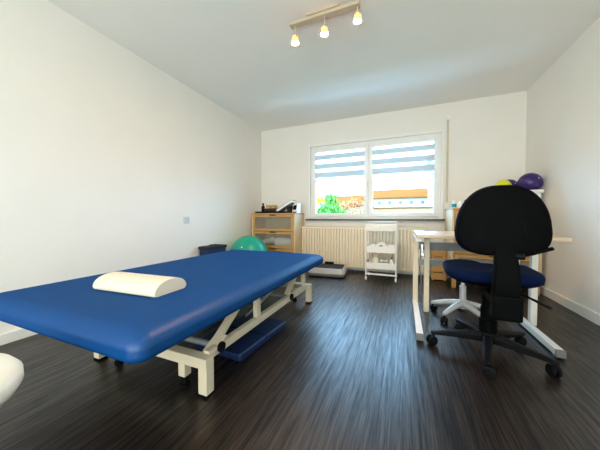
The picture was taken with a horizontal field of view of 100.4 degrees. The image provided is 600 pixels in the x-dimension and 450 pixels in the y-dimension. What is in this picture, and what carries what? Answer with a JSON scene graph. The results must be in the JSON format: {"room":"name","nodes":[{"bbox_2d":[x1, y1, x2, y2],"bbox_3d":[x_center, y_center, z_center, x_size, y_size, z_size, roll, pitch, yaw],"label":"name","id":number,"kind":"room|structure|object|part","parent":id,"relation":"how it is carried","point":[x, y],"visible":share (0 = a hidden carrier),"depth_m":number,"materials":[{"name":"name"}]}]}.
{"room":"examination room","nodes":[
{"label":"examination room","id":0,"kind":"room"},
{"bbox_2d":[0,0,261,333],"bbox_3d":[-1.928,-0.454,2.226,0.300,2.482,6.170,1,2,22],"label":"wall","id":1,"kind":"structure","parent":0,"point":[105,155],"depth_m":2.21,"materials":[{"name":"paint"}]},
{"bbox_2d":[0,328,37,345],"bbox_3d":[-1.780,0.753,2.199,0.020,0.072,5.570,1,2,22],"label":"baseboard","id":2,"kind":"structure","parent":1,"relation":"attached to","point":[18,334],"depth_m":1.72,"materials":[{"name":"white wood"}]},
{"bbox_2d":[184,217,189,222],"bbox_3d":[-1.404,-0.062,3.098,0.014,0.084,0.084,1,2,22],"label":"wall socket","id":3,"kind":"object","parent":1,"relation":"attached to","point":[186,219],"visible":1,"depth_m":3.09,"materials":[{"name":"grey plastic"}]},
{"bbox_2d":[0,269,599,449],"bbox_3d":[0.032,0.870,1.455,4.540,0.120,6.170,1,2,22],"label":"floor","id":4,"kind":"structure","parent":0,"point":[347,369],"depth_m":1.24,"materials":[{"name":"brown wood"}]},
{"bbox_2d":[0,353,23,407],"bbox_3d":[-0.912,0.600,0.552,0.427,0.470,0.420,1,2,22],"label":"round stool","id":5,"kind":"object","parent":4,"relation":"on","point":[11,368],"visible":1,"depth_m":0.64,"materials":[{"name":"leather"}]},
{"bbox_2d":[0,250,322,398],"bbox_3d":[-0.668,0.557,1.929,1.178,0.478,2.012,1,2,22],"label":"table","id":6,"kind":"object","parent":4,"relation":"on","point":[122,327],"visible":0.98,"depth_m":1.19,"materials":[{"name":"blue leather"}]},
{"bbox_3d":[-1.206,0.727,1.513,0.052,0.138,0.052,1,2,22],"label":"leg","id":7,"kind":"part","parent":6,"relation":"part of","materials":[{"name":"beige metal"}]},
{"bbox_2d":[93,272,185,296],"bbox_3d":[-0.845,0.299,1.319,0.432,0.071,0.196,1,2,19],"label":"bolster","id":8,"kind":"object","parent":6,"relation":"on","point":[147,285],"visible":1,"depth_m":1.25,"materials":[{"name":"beige leather"}]},
{"bbox_3d":[-0.451,0.736,1.202,0.052,0.138,0.052,1,2,22],"label":"leg","id":9,"kind":"part","parent":6,"relation":"part of","materials":[{"name":"beige metal"}]},
{"bbox_3d":[-0.387,0.533,1.429,0.078,0.208,0.308,1,2,22],"label":"lift arm","id":10,"kind":"part","parent":6,"relation":"part of"},
{"bbox_3d":[-0.196,0.621,1.862,0.036,0.045,1.380,1,2,22],"label":"rail","id":11,"kind":"part","parent":6,"relation":"part of","materials":[{"name":"beige metal"}]},
{"bbox_3d":[-0.055,0.510,2.233,0.078,0.208,0.288,1,2,22],"label":"lift arm","id":12,"kind":"part","parent":6,"relation":"part of"},
{"bbox_3d":[0.090,0.699,2.514,0.052,0.138,0.052,1,2,22],"label":"leg","id":13,"kind":"part","parent":6,"relation":"part of","materials":[{"name":"beige metal"}]},
{"bbox_2d":[198,244,226,255],"bbox_3d":[-1.180,0.508,3.400,0.170,0.495,0.370,1,2,25],"label":"case","id":14,"kind":"object","parent":4,"relation":"on","point":[213,248],"visible":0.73,"depth_m":3.29,"materials":[{"name":"blue plastic"}]},
{"bbox_3d":[-1.180,0.297,3.394,0.170,0.040,0.370,1,2,25],"label":"case lid","id":15,"kind":"part","parent":14,"relation":"part of","materials":[{"name":"black plastic"}]},
{"bbox_2d":[196,314,285,361],"bbox_3d":[-0.397,0.775,1.789,0.380,0.050,0.545,1,2,26],"label":"floor mat","id":16,"kind":"object","parent":4,"relation":"on","point":[256,337],"visible":0.66,"depth_m":1.69,"materials":[{"name":"blue leather"}]},
{"bbox_2d":[230,235,267,250],"bbox_3d":[-0.788,0.452,3.876,0.580,0.580,0.580,1,2,22],"label":"exercise ball","id":17,"kind":"object","parent":4,"relation":"on","point":[253,243],"visible":0.51,"depth_m":3.69,"materials":[{"name":"green rubber"}]},
{"bbox_2d":[251,213,303,252],"bbox_3d":[-0.381,0.262,4.361,0.818,0.932,0.422,1,2,22],"label":"base cabinet","id":18,"kind":"object","parent":4,"relation":"on","point":[264,225],"visible":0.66,"depth_m":4.28,"materials":[{"name":"brown wood"}]},
{"bbox_2d":[262,237,275,243],"bbox_3d":[-0.563,0.282,4.340,0.299,0.148,0.090,1,2,18],"label":"rolled towel","id":19,"kind":"object","parent":18,"relation":"in","point":[269,240],"visible":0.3,"depth_m":4.29,"materials":[{"name":"white fabric"}]},
{"bbox_2d":[255,211,291,212],"bbox_3d":[-0.419,-0.218,4.321,0.670,0.030,0.270,1,2,22],"label":"serving tray","id":20,"kind":"object","parent":18,"relation":"on","point":[257,211],"visible":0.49,"depth_m":4.18,"materials":[{"name":"black plastic"}]},
{"bbox_2d":[264,208,277,210],"bbox_3d":[-0.492,-0.249,4.340,0.256,0.074,0.184,1,2,22],"label":"wicker basket","id":21,"kind":"object","parent":20,"relation":"on","point":[265,209],"visible":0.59,"depth_m":4.25,"materials":[{"name":"brown wicker"}]},
{"bbox_2d":[276,200,295,210],"bbox_3d":[-0.234,-0.315,4.242,0.290,0.204,0.200,1,2,22],"label":"ring binder","id":22,"kind":"object","parent":20,"relation":"on","point":[289,205],"visible":0.75,"depth_m":4.17,"materials":[{"name":"plastic"}]},
{"bbox_3d":[-0.456,-0.035,4.172,0.760,0.275,0.018,1,2,22],"label":"drawer","id":23,"kind":"part","parent":18,"relation":"part of","materials":[{"name":"brown wood"}]},
{"bbox_3d":[-0.456,0.247,4.179,0.760,0.275,0.018,1,2,22],"label":"drawer","id":24,"kind":"part","parent":18,"relation":"part of","materials":[{"name":"brown wood"}]},
{"bbox_3d":[-0.456,0.530,4.188,0.760,0.275,0.018,1,2,22],"label":"drawer","id":25,"kind":"part","parent":18,"relation":"part of","materials":[{"name":"brown wood"}]},
{"bbox_2d":[274,237,290,245],"bbox_3d":[-0.254,0.287,4.224,0.341,0.148,0.150,1,2,22],"label":"rolled towel","id":26,"kind":"object","parent":18,"relation":"in","point":[279,241],"visible":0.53,"depth_m":4.17,"materials":[{"name":"white fabric"}]},
{"bbox_2d":[292,203,300,212],"bbox_3d":[-0.066,-0.282,4.158,0.092,0.168,0.149,1,2,30],"label":"monitor","id":27,"kind":"object","parent":18,"relation":"on","point":[296,207],"visible":0.96,"depth_m":4.14,"materials":[{"name":"white plastic"}]},
{"bbox_2d":[308,261,346,277],"bbox_3d":[0.414,0.659,3.743,0.550,0.172,0.370,1,2,17],"label":"step platform","id":28,"kind":"object","parent":4,"relation":"on","point":[327,269],"visible":0.78,"depth_m":3.59,"materials":[{"name":"grey plastic"}]},
{"bbox_2d":[365,221,397,282],"bbox_3d":[1.141,0.351,3.495,0.408,0.803,0.352,1,2,22],"label":"trolley","id":29,"kind":"object","parent":4,"relation":"on","point":[389,267],"visible":1,"depth_m":3.37,"materials":[{"name":"white metal"}]},
{"bbox_3d":[0.904,0.332,3.424,0.018,0.705,0.018,1,2,22],"label":"post","id":30,"kind":"part","parent":29,"relation":"part of","materials":[{"name":"white metal"}]},
{"bbox_3d":[1.018,0.324,3.701,0.018,0.705,0.018,1,2,22],"label":"post","id":31,"kind":"part","parent":29,"relation":"part of","materials":[{"name":"white metal"}]},
{"bbox_2d":[373,254,378,262],"bbox_3d":[1.048,0.496,3.456,0.084,0.181,0.060,1,2,22],"label":"lotion bottle","id":32,"kind":"object","parent":29,"relation":"on","point":[375,259],"visible":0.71,"depth_m":3.43,"materials":[{"name":"white plastic"}]},
{"bbox_3d":[1.139,0.663,3.498,0.396,0.022,0.312,1,2,22],"label":"rail","id":33,"kind":"part","parent":29,"relation":"part of","materials":[{"name":"white metal"}]},
{"bbox_2d":[367,259,394,269],"bbox_3d":[1.139,0.547,3.495,0.388,0.090,0.304,1,2,22],"label":"tray","id":34,"kind":"object","parent":29,"relation":"on","point":[370,264],"depth_m":3.37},
{"bbox_2d":[367,244,394,253],"bbox_3d":[1.139,0.328,3.489,0.388,0.090,0.304,1,2,22],"label":"tray","id":35,"kind":"object","parent":29,"relation":"on","point":[371,249],"depth_m":3.35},
{"bbox_2d":[376,241,386,246],"bbox_3d":[1.127,0.299,3.460,0.136,0.136,0.174,1,2,22],"label":"paper roll","id":36,"kind":"object","parent":29,"relation":"on","point":[381,243],"visible":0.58,"depth_m":3.38,"materials":[{"name":"white paper"}]},
{"bbox_2d":[367,224,395,230],"bbox_3d":[1.139,0.033,3.481,0.388,0.090,0.304,1,2,22],"label":"tray","id":37,"kind":"object","parent":29,"relation":"on","point":[370,227],"depth_m":3.34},
{"bbox_3d":[1.259,0.336,3.277,0.018,0.705,0.018,1,2,22],"label":"post","id":38,"kind":"part","parent":29,"relation":"part of","materials":[{"name":"white metal"}]},
{"bbox_2d":[430,250,446,280],"bbox_3d":[1.914,0.538,3.467,0.180,0.430,0.196,1,2,22],"label":"wooden crate","id":39,"kind":"object","parent":4,"relation":"on","point":[436,272],"visible":0.59,"depth_m":3.38,"materials":[{"name":"brown wood"}]},
{"bbox_2d":[430,259,481,323],"bbox_3d":[1.390,0.545,2.126,0.491,0.491,0.480,1,2,22],"label":"stool","id":40,"kind":"object","parent":4,"relation":"on","point":[461,303],"visible":0.61,"depth_m":2.09,"materials":[{"name":"silver metal"}]},
{"bbox_3d":[1.286,0.680,2.212,0.235,0.092,0.060,2,2,43],"label":"arm","id":41,"kind":"part","parent":40,"relation":"part of","materials":[{"name":"silver metal"}]},
{"bbox_3d":[1.266,0.684,2.061,0.235,0.092,0.060,-1,2,-29],"label":"arm","id":42,"kind":"part","parent":40,"relation":"part of","materials":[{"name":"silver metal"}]},
{"bbox_3d":[1.380,0.333,2.113,0.252,0.065,0.252,1,2,22],"label":"seat","id":43,"kind":"part","parent":40,"relation":"part of","materials":[{"name":"blue fabric"}]},
{"bbox_3d":[1.404,0.686,1.995,0.060,0.092,0.235,0,2,-11],"label":"arm","id":44,"kind":"part","parent":40,"relation":"part of","materials":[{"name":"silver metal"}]},
{"bbox_3d":[1.506,0.683,2.093,0.235,0.092,0.060,0,2,14],"label":"arm","id":45,"kind":"part","parent":40,"relation":"part of","materials":[{"name":"silver metal"}]},
{"bbox_2d":[412,231,571,358],"bbox_3d":[1.386,0.434,1.962,0.892,0.722,0.900,1,2,22],"label":"desk","id":46,"kind":"object","parent":4,"relation":"on","point":[557,351],"visible":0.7,"depth_m":2.02,"materials":[{"name":"white metal"}]},
{"bbox_3d":[1.151,0.454,2.276,0.042,0.665,0.050,1,2,22],"label":"post","id":47,"kind":"part","parent":46,"relation":"part of","materials":[{"name":"white metal"}]},
{"bbox_2d":[419,250,441,305],"bbox_3d":[1.267,0.452,2.425,0.226,0.660,0.049,0,2,1],"label":"power cable","id":48,"kind":"object","parent":46,"relation":"hanging from","point":[420,250],"visible":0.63,"depth_m":2.42,"materials":[{"name":"grey plastic"}]},
{"bbox_3d":[1.501,0.353,2.223,0.810,0.054,0.025,1,2,22],"label":"cross rail","id":49,"kind":"part","parent":46,"relation":"part of","materials":[{"name":"grey metal"}]},
{"bbox_3d":[1.853,0.462,1.986,0.042,0.665,0.050,1,2,22],"label":"post","id":50,"kind":"part","parent":46,"relation":"part of","materials":[{"name":"white metal"}]},
{"bbox_2d":[445,208,541,295],"bbox_3d":[2.339,0.277,3.127,0.858,0.972,0.572,1,2,22],"label":"base cabinet","id":51,"kind":"object","parent":4,"relation":"on","point":[451,213],"visible":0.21,"depth_m":3.03,"materials":[{"name":"brown wood"}]},
{"bbox_3d":[1.881,0.700,3.064,0.044,0.130,0.044,1,2,22],"label":"leg","id":52,"kind":"part","parent":51,"relation":"part of","materials":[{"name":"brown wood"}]},
{"bbox_2d":[451,200,456,207],"bbox_3d":[1.920,-0.259,3.118,0.056,0.099,0.056,1,2,22],"label":"bottle","id":53,"kind":"object","parent":51,"relation":"on","point":[453,205],"visible":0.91,"depth_m":3.10,"materials":[{"name":"white plastic"}]},
{"bbox_3d":[2.236,-0.047,2.867,0.800,0.258,0.018,1,2,22],"label":"drawer","id":54,"kind":"part","parent":51,"relation":"part of","materials":[{"name":"brown wood"}]},
{"bbox_3d":[2.236,0.219,2.875,0.800,0.258,0.018,1,2,22],"label":"drawer","id":55,"kind":"part","parent":51,"relation":"part of","materials":[{"name":"brown wood"}]},
{"bbox_3d":[2.236,0.484,2.882,0.800,0.258,0.018,1,2,22],"label":"drawer","id":56,"kind":"part","parent":51,"relation":"part of","materials":[{"name":"brown wood"}]},
{"bbox_2d":[531,189,543,197],"bbox_3d":[2.517,-0.301,2.979,0.470,0.192,0.330,1,2,22],"label":"storage box","id":57,"kind":"object","parent":51,"relation":"on","point":[538,192],"visible":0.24,"depth_m":2.76,"materials":[{"name":"white plastic"}]},
{"bbox_2d":[495,180,511,184],"bbox_3d":[2.400,-0.455,2.953,0.156,0.156,0.156,1,2,22],"label":"ball","id":58,"kind":"object","parent":57,"relation":"on","point":[501,182],"visible":0.51,"depth_m":2.90,"materials":[{"name":"yellow rubber"}]},
{"bbox_2d":[508,179,516,184],"bbox_3d":[2.550,-0.468,3.047,0.176,0.176,0.176,1,2,22],"label":"ball","id":59,"kind":"object","parent":57,"relation":"on","point":[513,182],"visible":0.28,"depth_m":2.98,"materials":[{"name":"purple rubber"}]},
{"bbox_2d":[517,173,542,189],"bbox_3d":[2.631,-0.485,2.862,0.220,0.220,0.220,1,2,22],"label":"ball","id":60,"kind":"object","parent":57,"relation":"on","point":[531,181],"visible":0.74,"depth_m":2.79,"materials":[{"name":"purple rubber"}]},
{"bbox_3d":[2.517,-0.379,2.977,0.470,0.037,0.330,1,2,22],"label":"lid","id":61,"kind":"part","parent":57,"relation":"part of","materials":[{"name":"white plastic"}]},
{"bbox_2d":[426,185,562,379],"bbox_3d":[1.152,0.292,1.563,0.642,1.028,0.647,1,2,26],"label":"office chair","id":62,"kind":"object","parent":4,"relation":"on","point":[509,224],"visible":1,"depth_m":1.32,"materials":[{"name":"black fabric"}]},
{"bbox_3d":[1.020,0.704,1.639,0.292,0.056,0.052,1,2,19],"label":"arm","id":63,"kind":"part","parent":62,"relation":"part of","materials":[{"name":"black plastic"}]},
{"bbox_3d":[1.191,0.701,1.757,0.052,0.056,0.292,0,2,1],"label":"arm","id":64,"kind":"part","parent":62,"relation":"part of","materials":[{"name":"black plastic"}]},
{"bbox_3d":[1.080,0.710,1.441,0.052,0.056,0.292,1,2,37],"label":"arm","id":65,"kind":"part","parent":62,"relation":"part of","materials":[{"name":"black plastic"}]},
{"bbox_2d":[454,185,521,254],"bbox_3d":[1.085,-0.024,1.355,0.420,0.383,0.090,1,2,26],"label":"backrest cushion","id":66,"kind":"object","parent":62,"relation":"on","point":[476,208],"depth_m":1.35,"materials":[{"name":"black fabric"}]},
{"bbox_3d":[1.195,0.300,1.599,0.480,0.087,0.480,1,2,26],"label":"seat","id":67,"kind":"part","parent":62,"relation":"part of","materials":[{"name":"blue fabric"}]},
{"bbox_3d":[1.356,0.705,1.631,0.292,0.056,0.052,0,2,-17],"label":"arm","id":68,"kind":"part","parent":62,"relation":"part of","materials":[{"name":"black plastic"}]},
{"bbox_3d":[1.113,0.160,1.267,0.037,0.034,0.034,1,2,26],"label":"height knob","id":69,"kind":"part","parent":62,"relation":"part of","materials":[{"name":"black plastic"}]},
{"bbox_3d":[1.287,0.710,1.436,0.052,0.056,0.292,-1,2,-35],"label":"arm","id":70,"kind":"part","parent":62,"relation":"part of","materials":[{"name":"black plastic"}]},
{"bbox_3d":[1.223,0.397,1.391,0.034,0.052,0.285,-1,2,-21],"label":"tilt lever","id":71,"kind":"part","parent":62,"relation":"part of","materials":[{"name":"black plastic"}]},
{"bbox_2d":[47,0,599,130],"bbox_3d":[0.032,-1.746,1.382,4.540,0.150,6.170,1,2,22],"label":"ceiling","id":72,"kind":"structure","parent":0,"point":[241,56],"depth_m":2.41,"materials":[{"name":"paint"}]},
{"bbox_2d":[289,0,360,45],"bbox_3d":[0.190,-1.591,1.976,0.582,0.194,0.070,1,2,22],"label":"track spotlight","id":73,"kind":"object","parent":72,"relation":"attached to","point":[333,10],"visible":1,"depth_m":1.95,"materials":[{"name":"beige metal"}]},
{"bbox_2d":[261,91,526,270],"bbox_3d":[1.150,-0.507,4.132,3.940,2.482,0.300,1,2,22],"label":"wall","id":74,"kind":"structure","parent":0,"point":[487,135],"depth_m":3.60,"materials":[{"name":"paint"}]},
{"bbox_2d":[302,226,429,272],"bbox_3d":[0.964,0.381,3.978,1.960,0.716,0.170,1,2,22],"label":"radiator","id":75,"kind":"object","parent":74,"relation":"attached to","point":[345,245],"visible":0.72,"depth_m":3.94,"materials":[{"name":"metal"}]},
{"bbox_2d":[316,226,424,227],"bbox_3d":[0.917,0.028,3.947,1.890,0.008,0.076,1,2,22],"label":"grille","id":76,"kind":"object","parent":75,"relation":"attached to","point":[316,226],"depth_m":3.99,"materials":[{"name":"metal"}]},
{"bbox_2d":[305,219,444,220],"bbox_3d":[1.097,-0.083,3.987,2.130,0.027,0.100,1,2,22],"label":"window sill","id":77,"kind":"structure","parent":74,"relation":"attached to","point":[305,219],"depth_m":3.87,"materials":[{"name":"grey stone"}]},
{"bbox_2d":[311,133,440,218],"bbox_3d":[1.122,-0.723,4.016,2.010,1.250,0.134,1,2,22],"label":"window","id":78,"kind":"structure","parent":74,"relation":"in","point":[368,213],"depth_m":3.99,"materials":[{"name":"white plastic"}]},
{"bbox_2d":[315,145,364,181],"bbox_3d":[0.645,-0.877,4.162,0.845,0.820,0.034,1,2,22],"label":"roller blind","id":79,"kind":"object","parent":78,"relation":"attached to","point":[358,153],"visible":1,"depth_m":4.15,"materials":[{"name":"white fabric"}]},
{"bbox_3d":[0.666,-0.728,4.216,0.946,1.180,0.072,1,2,22],"label":"sash","id":80,"kind":"part","parent":78,"relation":"part of","materials":[{"name":"white plastic"}]},
{"bbox_2d":[372,137,434,178],"bbox_3d":[1.547,-0.866,3.791,0.885,0.820,0.034,1,2,22],"label":"roller blind","id":81,"kind":"object","parent":78,"relation":"attached to","point":[431,167],"visible":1,"depth_m":3.77,"materials":[{"name":"translucent white fabric"},{"name":"grey-blue fabric"},{"name":"white plastic"}]},
{"bbox_3d":[1.567,-0.718,3.845,0.986,1.180,0.072,1,2,22],"label":"sash","id":82,"kind":"part","parent":78,"relation":"part of","materials":[{"name":"white plastic"}]},
{"bbox_2d":[308,129,444,218],"bbox_3d":[1.111,-0.737,3.990,2.070,1.280,0.051,1,2,22],"label":"trim","id":83,"kind":"structure","parent":74,"relation":"attached to","point":[442,131],"depth_m":3.83,"materials":[{"name":"white plastic"}]},
{"bbox_2d":[347,267,429,275],"bbox_3d":[1.091,0.703,4.018,3.902,0.070,0.018,1,2,22],"label":"baseboard","id":84,"kind":"structure","parent":74,"relation":"attached to","point":[400,272],"depth_m":3.89,"materials":[{"name":"wood"}]},
{"bbox_2d":[445,115,449,208],"bbox_3d":[2.096,-0.870,3.556,0.048,1.360,0.025,1,2,22],"label":"strap","id":85,"kind":"object","parent":74,"relation":"attached to","point":[447,116],"visible":0.93,"depth_m":3.56,"materials":[{"name":"beige fabric"}]},
{"bbox_2d":[525,17,599,313],"bbox_3d":[1.992,-0.408,0.612,0.300,2.482,6.170,1,2,22],"label":"wall","id":86,"kind":"structure","parent":0,"point":[563,116],"depth_m":2.33,"materials":[{"name":"paint"}]},
{"bbox_2d":[540,286,599,325],"bbox_3d":[1.845,0.788,0.706,0.018,0.085,5.570,1,2,22],"label":"baseboard","id":87,"kind":"structure","parent":86,"relation":"attached to","point":[594,317],"depth_m":2.28,"materials":[{"name":"white wood"}]},
{"label":"outside","id":88,"kind":"structure","parent":0,"visible":0},
{"bbox_3d":[18.308,0.356,44.464,120.000,0.300,83.880,1,2,22],"label":"ground","id":89,"kind":"structure","parent":88,"visible":0},
{"bbox_2d":[317,195,324,208],"bbox_3d":[0.927,-0.111,11.075,0.830,2.508,0.719,1,2,22],"label":"flowering shrub","id":90,"kind":"object","parent":89,"relation":"on","point":[319,200],"visible":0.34,"depth_m":10.98,"materials":[{"name":"yellow plant"}]},
{"bbox_2d":[317,193,346,212],"bbox_3d":[1.282,-0.029,9.568,2.050,2.429,1.279,1,2,22],"label":"tree","id":91,"kind":"object","parent":89,"relation":"on","point":[330,206],"visible":0.34,"depth_m":9.39,"materials":[{"name":"green plant"}]},
{"bbox_2d":[326,192,363,212],"bbox_3d":[7.051,-2.068,35.446,6.000,5.050,5.500,1,2,22],"label":"house","id":92,"kind":"structure","parent":89,"relation":"on","point":[339,198],"depth_m":34.12,"materials":[{"name":"brick"}]},
{"bbox_2d":[339,198,374,212],"bbox_3d":[3.026,-0.208,13.380,1.937,2.573,1.289,1,2,22],"label":"shrub","id":93,"kind":"object","parent":89,"relation":"on","point":[353,203],"visible":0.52,"depth_m":13.30,"materials":[{"name":"orange plant"}]},
{"bbox_2d":[361,188,427,206],"bbox_3d":[9.113,-1.302,23.798,5.600,4.170,5.500,1,2,22],"label":"house","id":94,"kind":"structure","parent":89,"relation":"on","point":[418,197],"depth_m":21.58,"materials":[{"name":"orange tile"}]},
{"bbox_2d":[373,206,432,212],"bbox_3d":[7.333,0.046,13.344,6.900,2.060,0.350,1,2,22],"label":"wall","id":95,"kind":"structure","parent":89,"relation":"on","point":[375,209],"depth_m":13.86,"materials":[{"name":"white paint"}]},
{"bbox_2d":[426,160,433,206],"bbox_3d":[10.383,-1.870,17.308,2.900,5.670,4.500,1,2,22],"label":"house","id":96,"kind":"structure","parent":89,"relation":"on","point":[430,177],"depth_m":17.90,"materials":[{"name":"white paint"}]}
]}

